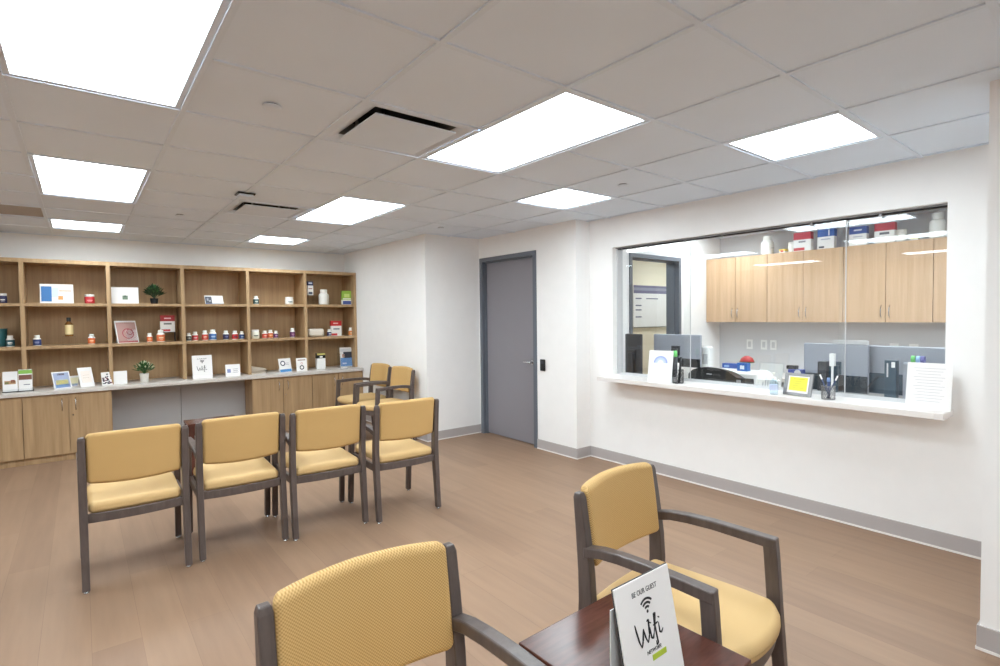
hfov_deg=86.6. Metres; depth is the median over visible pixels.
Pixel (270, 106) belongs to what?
sprinkler cover
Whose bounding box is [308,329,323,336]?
pack
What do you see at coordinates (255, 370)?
pouch
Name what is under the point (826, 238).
box
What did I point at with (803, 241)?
box
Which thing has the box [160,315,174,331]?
box
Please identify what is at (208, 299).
card
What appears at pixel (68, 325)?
bottle
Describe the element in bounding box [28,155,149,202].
recessed light
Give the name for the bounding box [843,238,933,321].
upper cabinet
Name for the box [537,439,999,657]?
baseboard
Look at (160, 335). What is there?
bottle
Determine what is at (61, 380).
greeting card
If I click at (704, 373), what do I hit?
office chair
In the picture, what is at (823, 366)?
desk organizer
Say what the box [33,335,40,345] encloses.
bottle
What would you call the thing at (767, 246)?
bottle
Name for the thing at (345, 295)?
box
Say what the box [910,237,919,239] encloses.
box
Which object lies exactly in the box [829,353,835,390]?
power adapter
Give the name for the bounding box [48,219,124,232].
recessed light
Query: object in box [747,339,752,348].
light switch
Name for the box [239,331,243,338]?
bottle
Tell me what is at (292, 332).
bottle
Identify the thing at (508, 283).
door
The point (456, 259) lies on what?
wall
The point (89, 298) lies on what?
lidded jar
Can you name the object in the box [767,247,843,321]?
upper cabinet
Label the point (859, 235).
box
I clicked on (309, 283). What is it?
box
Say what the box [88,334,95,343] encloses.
bottle
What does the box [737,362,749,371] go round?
tissue box
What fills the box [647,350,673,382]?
sign
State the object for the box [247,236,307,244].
recessed light
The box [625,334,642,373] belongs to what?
monitor
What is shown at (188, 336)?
bottle
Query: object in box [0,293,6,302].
lidded jar
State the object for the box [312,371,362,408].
base cabinet
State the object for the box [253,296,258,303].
bottle
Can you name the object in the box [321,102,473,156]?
ceiling vent
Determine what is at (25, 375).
leaflet
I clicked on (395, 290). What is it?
wall
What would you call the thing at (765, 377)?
paper stack
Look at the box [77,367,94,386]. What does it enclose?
booklet
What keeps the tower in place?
on the reception desk
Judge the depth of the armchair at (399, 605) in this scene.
1.30 m
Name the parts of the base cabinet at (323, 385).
door, door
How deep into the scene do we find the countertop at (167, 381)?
6.15 m
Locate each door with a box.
[479,250,537,447]
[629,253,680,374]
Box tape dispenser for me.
[786,365,804,373]
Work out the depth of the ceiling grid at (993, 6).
2.61 m
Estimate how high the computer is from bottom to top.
0.360 m
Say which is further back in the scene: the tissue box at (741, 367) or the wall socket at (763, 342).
the wall socket at (763, 342)
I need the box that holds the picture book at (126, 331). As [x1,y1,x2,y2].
[113,321,138,342]
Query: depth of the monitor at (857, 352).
4.15 m
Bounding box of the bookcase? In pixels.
[0,257,357,388]
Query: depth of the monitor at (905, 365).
3.77 m
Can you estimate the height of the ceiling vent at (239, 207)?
0.134 m
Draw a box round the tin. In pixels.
[0,329,6,346]
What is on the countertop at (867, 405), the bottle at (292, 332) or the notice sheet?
the notice sheet
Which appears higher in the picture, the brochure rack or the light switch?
the light switch
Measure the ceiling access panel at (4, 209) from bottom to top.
0.020 m
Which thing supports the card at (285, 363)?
on the countertop at (167, 381)
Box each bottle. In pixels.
[6,335,14,346]
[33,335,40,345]
[65,317,72,335]
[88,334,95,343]
[147,333,152,341]
[157,330,164,341]
[186,333,190,340]
[192,332,197,340]
[202,330,207,339]
[209,329,216,339]
[223,331,228,339]
[232,331,237,338]
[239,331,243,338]
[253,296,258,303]
[262,331,267,337]
[268,330,272,337]
[290,328,294,336]
[318,289,328,303]
[327,329,331,335]
[761,236,773,254]
[769,372,777,390]
[929,212,946,238]
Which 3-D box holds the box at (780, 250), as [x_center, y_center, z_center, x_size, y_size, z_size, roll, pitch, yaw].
[3.153,-0.909,5.903,0.071,0.042,0.065,-2,2,-38]
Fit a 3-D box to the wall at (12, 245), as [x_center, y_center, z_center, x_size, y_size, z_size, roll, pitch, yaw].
[-4.867,0.013,6.026,6.644,2.594,0.120,-2,2,-38]
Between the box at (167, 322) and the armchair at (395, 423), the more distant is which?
the box at (167, 322)
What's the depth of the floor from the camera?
3.12 m
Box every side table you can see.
[184,415,234,475]
[519,593,750,665]
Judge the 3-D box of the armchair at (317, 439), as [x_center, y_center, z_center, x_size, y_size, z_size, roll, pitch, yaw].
[-1.292,0.915,3.803,0.547,0.855,0.618,-2,2,-36]
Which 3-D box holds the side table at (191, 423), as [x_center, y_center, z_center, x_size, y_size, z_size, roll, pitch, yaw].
[-2.586,1.051,4.777,0.410,0.550,0.250,-2,2,-38]
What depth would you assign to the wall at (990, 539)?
2.22 m
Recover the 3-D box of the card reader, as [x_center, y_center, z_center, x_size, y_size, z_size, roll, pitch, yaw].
[0.456,0.344,5.683,0.023,0.125,0.072,-2,2,-38]
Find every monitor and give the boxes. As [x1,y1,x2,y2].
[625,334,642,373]
[654,334,701,376]
[804,340,869,393]
[869,345,944,395]
[903,362,907,398]
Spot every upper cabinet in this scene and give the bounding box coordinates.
[706,254,767,321]
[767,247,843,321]
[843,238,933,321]
[933,237,946,322]
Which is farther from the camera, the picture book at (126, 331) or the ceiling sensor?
the picture book at (126, 331)
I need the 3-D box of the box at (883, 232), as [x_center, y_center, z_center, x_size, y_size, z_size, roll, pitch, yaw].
[3.745,-0.968,5.153,0.071,0.195,0.165,-2,2,-38]
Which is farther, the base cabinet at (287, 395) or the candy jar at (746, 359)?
the base cabinet at (287, 395)
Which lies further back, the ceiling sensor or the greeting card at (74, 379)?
the greeting card at (74, 379)
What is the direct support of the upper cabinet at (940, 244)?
attached to the wall at (791, 337)
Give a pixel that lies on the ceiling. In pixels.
(564, 42)
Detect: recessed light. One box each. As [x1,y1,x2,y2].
[0,0,230,108]
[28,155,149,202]
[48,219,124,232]
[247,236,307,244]
[295,197,404,224]
[424,91,648,172]
[516,188,611,209]
[725,112,881,161]
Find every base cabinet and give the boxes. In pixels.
[0,397,24,468]
[22,390,112,465]
[245,375,312,429]
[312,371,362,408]
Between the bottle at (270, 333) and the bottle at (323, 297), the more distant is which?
the bottle at (323, 297)
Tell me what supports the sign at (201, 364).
on the countertop at (167, 381)
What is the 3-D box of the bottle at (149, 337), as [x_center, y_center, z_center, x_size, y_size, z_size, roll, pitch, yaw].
[-4.084,0.054,6.183,0.057,0.104,0.057,-2,2,-38]
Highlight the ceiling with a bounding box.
[0,0,999,253]
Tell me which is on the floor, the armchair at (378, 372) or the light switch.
the armchair at (378, 372)
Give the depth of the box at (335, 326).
7.58 m
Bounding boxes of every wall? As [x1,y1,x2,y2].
[0,232,343,386]
[344,234,435,399]
[434,235,480,430]
[478,219,584,448]
[584,144,988,540]
[623,238,719,377]
[633,260,665,373]
[720,210,947,372]
[980,79,999,630]
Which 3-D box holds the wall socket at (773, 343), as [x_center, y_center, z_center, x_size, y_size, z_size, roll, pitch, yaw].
[3.230,0.142,6.268,0.009,0.116,0.074,-2,2,-38]
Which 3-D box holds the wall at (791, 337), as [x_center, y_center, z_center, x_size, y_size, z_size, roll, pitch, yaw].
[3.807,-0.070,5.617,0.100,2.594,3.080,-2,2,-38]
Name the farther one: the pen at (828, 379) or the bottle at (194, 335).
the bottle at (194, 335)
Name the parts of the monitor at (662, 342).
panel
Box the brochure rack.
[2,389,33,392]
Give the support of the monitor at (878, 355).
on the reception desk
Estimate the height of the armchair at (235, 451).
0.855 m
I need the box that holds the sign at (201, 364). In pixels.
[192,355,212,378]
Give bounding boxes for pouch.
[251,366,266,373]
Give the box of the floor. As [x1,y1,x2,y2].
[0,421,999,665]
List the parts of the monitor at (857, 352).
panel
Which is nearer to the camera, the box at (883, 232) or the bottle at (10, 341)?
the box at (883, 232)
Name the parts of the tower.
panel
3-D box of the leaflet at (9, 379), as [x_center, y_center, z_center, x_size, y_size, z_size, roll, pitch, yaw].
[-4.927,0.489,5.335,0.112,0.199,0.032,-2,2,-38]
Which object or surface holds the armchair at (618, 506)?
on the floor
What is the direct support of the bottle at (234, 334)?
on the bookcase
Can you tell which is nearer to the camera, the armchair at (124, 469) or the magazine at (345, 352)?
the armchair at (124, 469)
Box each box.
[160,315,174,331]
[306,281,312,294]
[330,321,341,335]
[341,291,350,304]
[722,363,736,369]
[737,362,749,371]
[779,249,787,252]
[793,231,813,251]
[817,228,836,248]
[849,226,868,245]
[874,222,896,243]
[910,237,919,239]
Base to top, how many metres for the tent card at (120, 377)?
0.144 m
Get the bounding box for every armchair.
[76,424,192,593]
[188,412,288,561]
[254,541,545,665]
[272,404,368,540]
[335,363,390,425]
[348,397,440,523]
[354,366,416,440]
[573,462,787,665]
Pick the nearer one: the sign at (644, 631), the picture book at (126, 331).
the sign at (644, 631)
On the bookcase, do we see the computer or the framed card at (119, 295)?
the framed card at (119, 295)
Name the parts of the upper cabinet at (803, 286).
door, door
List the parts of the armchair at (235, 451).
leg, armrest, rail, leg, seat, backrest, rail, leg, leg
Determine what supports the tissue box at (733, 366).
on the printer
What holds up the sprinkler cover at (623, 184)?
attached to the ceiling
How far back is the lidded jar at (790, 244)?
5.84 m
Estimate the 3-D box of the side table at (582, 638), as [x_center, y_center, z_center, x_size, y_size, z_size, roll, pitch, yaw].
[0.356,1.127,1.431,0.412,0.550,0.450,-2,2,-40]
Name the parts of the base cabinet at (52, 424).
door, door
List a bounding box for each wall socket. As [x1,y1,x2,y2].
[761,340,766,349]
[770,340,776,349]
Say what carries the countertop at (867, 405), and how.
attached to the wall at (922, 472)
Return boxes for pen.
[674,351,678,377]
[678,357,681,382]
[827,378,830,397]
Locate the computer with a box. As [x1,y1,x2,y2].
[865,360,898,397]
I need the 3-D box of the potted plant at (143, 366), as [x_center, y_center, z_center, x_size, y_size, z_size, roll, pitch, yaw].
[-4.054,0.434,6.041,0.239,0.259,0.230,-2,2,-38]
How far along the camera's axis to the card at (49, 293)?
5.65 m
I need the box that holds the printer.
[726,369,759,384]
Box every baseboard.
[366,415,480,441]
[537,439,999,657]
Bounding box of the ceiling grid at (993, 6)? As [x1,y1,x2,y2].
[0,0,999,254]
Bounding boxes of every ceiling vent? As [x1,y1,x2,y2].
[224,201,309,218]
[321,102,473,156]
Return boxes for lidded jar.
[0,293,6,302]
[84,294,94,302]
[251,330,259,338]
[285,297,292,303]
[788,242,792,251]
[897,229,906,241]
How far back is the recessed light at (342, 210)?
4.77 m
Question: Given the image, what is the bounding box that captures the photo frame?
[783,372,813,396]
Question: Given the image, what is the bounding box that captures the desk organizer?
[817,361,828,390]
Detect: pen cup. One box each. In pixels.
[672,369,683,383]
[821,385,835,399]
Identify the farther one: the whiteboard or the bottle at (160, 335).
the whiteboard
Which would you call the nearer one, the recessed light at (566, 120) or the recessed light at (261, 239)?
the recessed light at (566, 120)
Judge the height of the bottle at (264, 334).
0.100 m
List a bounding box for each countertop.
[0,365,363,398]
[597,374,952,419]
[720,368,902,397]
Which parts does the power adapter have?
adapter post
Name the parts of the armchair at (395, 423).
leg, rail, armrest, leg, seat, backrest, rail, leg, leg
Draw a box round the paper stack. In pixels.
[758,363,782,386]
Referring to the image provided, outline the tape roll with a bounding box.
[920,356,925,362]
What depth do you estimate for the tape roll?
3.69 m
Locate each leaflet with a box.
[2,371,17,391]
[18,369,32,390]
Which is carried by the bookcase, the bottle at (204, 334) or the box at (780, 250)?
the bottle at (204, 334)
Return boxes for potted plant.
[132,360,154,382]
[143,283,164,303]
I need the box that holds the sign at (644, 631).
[610,562,683,665]
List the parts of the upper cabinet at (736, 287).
door, door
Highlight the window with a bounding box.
[615,203,947,402]
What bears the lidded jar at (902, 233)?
on the upper cabinet at (890, 281)
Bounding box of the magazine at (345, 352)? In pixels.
[340,347,351,366]
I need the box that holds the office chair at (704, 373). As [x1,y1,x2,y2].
[688,367,753,383]
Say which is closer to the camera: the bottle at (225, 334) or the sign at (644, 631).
the sign at (644, 631)
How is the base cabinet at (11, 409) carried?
on the floor
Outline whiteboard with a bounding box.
[633,285,665,327]
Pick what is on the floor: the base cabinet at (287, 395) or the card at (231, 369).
the base cabinet at (287, 395)
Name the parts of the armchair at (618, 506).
leg, backrest, armrest, leg, seat, leg, armrest, rail, leg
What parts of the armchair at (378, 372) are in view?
leg, armrest, leg, seat, leg, armrest, backrest, leg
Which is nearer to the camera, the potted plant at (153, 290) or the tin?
the tin
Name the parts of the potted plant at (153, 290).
pot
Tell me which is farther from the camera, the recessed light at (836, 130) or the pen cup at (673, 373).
the pen cup at (673, 373)
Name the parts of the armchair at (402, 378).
leg, rail, armrest, leg, seat, leg, armrest, backrest, leg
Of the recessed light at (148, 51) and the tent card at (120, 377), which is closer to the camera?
the recessed light at (148, 51)
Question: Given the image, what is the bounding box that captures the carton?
[315,353,325,368]
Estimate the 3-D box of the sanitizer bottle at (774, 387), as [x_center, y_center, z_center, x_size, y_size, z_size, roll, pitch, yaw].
[1.984,0.365,3.845,0.059,0.158,0.057,-2,2,-38]
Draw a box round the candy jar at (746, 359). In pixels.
[739,356,754,370]
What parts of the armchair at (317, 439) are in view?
leg, rail, armrest, leg, seat, backrest, rail, leg, leg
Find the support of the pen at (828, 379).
in the pen cup at (822, 386)
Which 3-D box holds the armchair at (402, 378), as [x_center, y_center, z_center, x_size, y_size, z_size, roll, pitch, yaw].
[-1.355,0.838,6.215,0.618,0.855,0.547,-2,2,-41]
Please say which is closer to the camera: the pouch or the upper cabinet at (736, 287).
the upper cabinet at (736, 287)
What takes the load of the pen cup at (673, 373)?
on the countertop at (867, 405)
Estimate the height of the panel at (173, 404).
0.699 m
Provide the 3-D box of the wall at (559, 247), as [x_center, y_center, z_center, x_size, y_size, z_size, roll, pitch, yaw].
[0.302,-0.043,5.978,0.120,2.594,1.637,-2,2,-38]
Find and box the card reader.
[540,359,544,370]
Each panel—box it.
[0,204,43,216]
[112,380,245,430]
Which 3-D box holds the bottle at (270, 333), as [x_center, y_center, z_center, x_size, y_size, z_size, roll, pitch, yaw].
[-3.035,0.013,7.013,0.065,0.110,0.065,-2,2,-38]
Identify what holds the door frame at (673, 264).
in the wall at (702, 250)
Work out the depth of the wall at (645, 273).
8.51 m
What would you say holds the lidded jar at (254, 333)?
on the bookcase
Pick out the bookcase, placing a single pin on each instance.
(185, 287)
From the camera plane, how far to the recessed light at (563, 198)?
4.38 m
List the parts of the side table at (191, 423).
leg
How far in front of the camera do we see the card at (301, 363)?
7.14 m
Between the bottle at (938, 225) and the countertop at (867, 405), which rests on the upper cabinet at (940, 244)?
the bottle at (938, 225)
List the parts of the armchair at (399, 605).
leg, backrest, leg, armrest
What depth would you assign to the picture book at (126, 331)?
6.04 m
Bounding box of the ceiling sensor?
[235,191,255,198]
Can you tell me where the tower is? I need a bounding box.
[702,346,712,366]
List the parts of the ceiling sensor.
mount plate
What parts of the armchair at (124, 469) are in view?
leg, leg, backrest, seat, rail, leg, rail, leg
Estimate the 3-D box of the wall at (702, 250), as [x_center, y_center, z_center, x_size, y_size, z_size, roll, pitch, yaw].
[2.759,-0.099,6.846,4.376,2.594,0.150,-2,2,-38]
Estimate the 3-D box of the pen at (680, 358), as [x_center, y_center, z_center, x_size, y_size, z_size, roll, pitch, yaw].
[1.529,0.312,4.504,0.020,0.221,0.034,-1,2,-16]
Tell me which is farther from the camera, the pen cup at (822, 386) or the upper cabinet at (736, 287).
the upper cabinet at (736, 287)
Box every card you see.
[39,284,73,302]
[51,371,71,388]
[70,375,79,386]
[101,371,127,385]
[111,287,138,303]
[204,296,223,303]
[225,364,240,376]
[278,358,291,372]
[296,358,306,370]
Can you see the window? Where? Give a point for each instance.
(619, 251)
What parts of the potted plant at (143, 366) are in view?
pot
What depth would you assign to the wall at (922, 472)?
3.71 m
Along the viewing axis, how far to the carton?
7.38 m
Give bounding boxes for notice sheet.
[905,362,952,411]
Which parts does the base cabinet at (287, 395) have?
door, door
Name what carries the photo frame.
on the countertop at (867, 405)
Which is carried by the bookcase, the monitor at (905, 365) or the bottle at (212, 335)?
the bottle at (212, 335)
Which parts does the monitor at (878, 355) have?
panel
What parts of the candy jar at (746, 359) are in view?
lid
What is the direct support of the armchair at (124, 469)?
on the floor
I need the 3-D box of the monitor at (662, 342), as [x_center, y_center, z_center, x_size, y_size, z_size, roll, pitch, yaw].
[1.833,0.263,5.547,0.180,0.494,0.560,-2,2,-38]
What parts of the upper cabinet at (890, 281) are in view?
door, door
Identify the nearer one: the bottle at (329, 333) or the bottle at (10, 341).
the bottle at (10, 341)
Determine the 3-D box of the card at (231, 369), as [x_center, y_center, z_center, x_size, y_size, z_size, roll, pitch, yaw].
[-3.344,0.464,6.628,0.165,0.148,0.095,-2,2,-38]
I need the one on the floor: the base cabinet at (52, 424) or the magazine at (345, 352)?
the base cabinet at (52, 424)
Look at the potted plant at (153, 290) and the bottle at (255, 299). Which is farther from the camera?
the bottle at (255, 299)
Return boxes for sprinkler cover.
[262,102,281,110]
[617,183,628,186]
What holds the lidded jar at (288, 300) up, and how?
on the bookcase
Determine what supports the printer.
on the reception desk
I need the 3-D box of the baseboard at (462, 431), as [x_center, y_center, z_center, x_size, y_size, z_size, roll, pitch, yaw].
[-1.077,1.183,7.059,0.776,0.105,1.748,-2,2,-38]
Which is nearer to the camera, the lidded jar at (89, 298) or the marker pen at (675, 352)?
the marker pen at (675, 352)

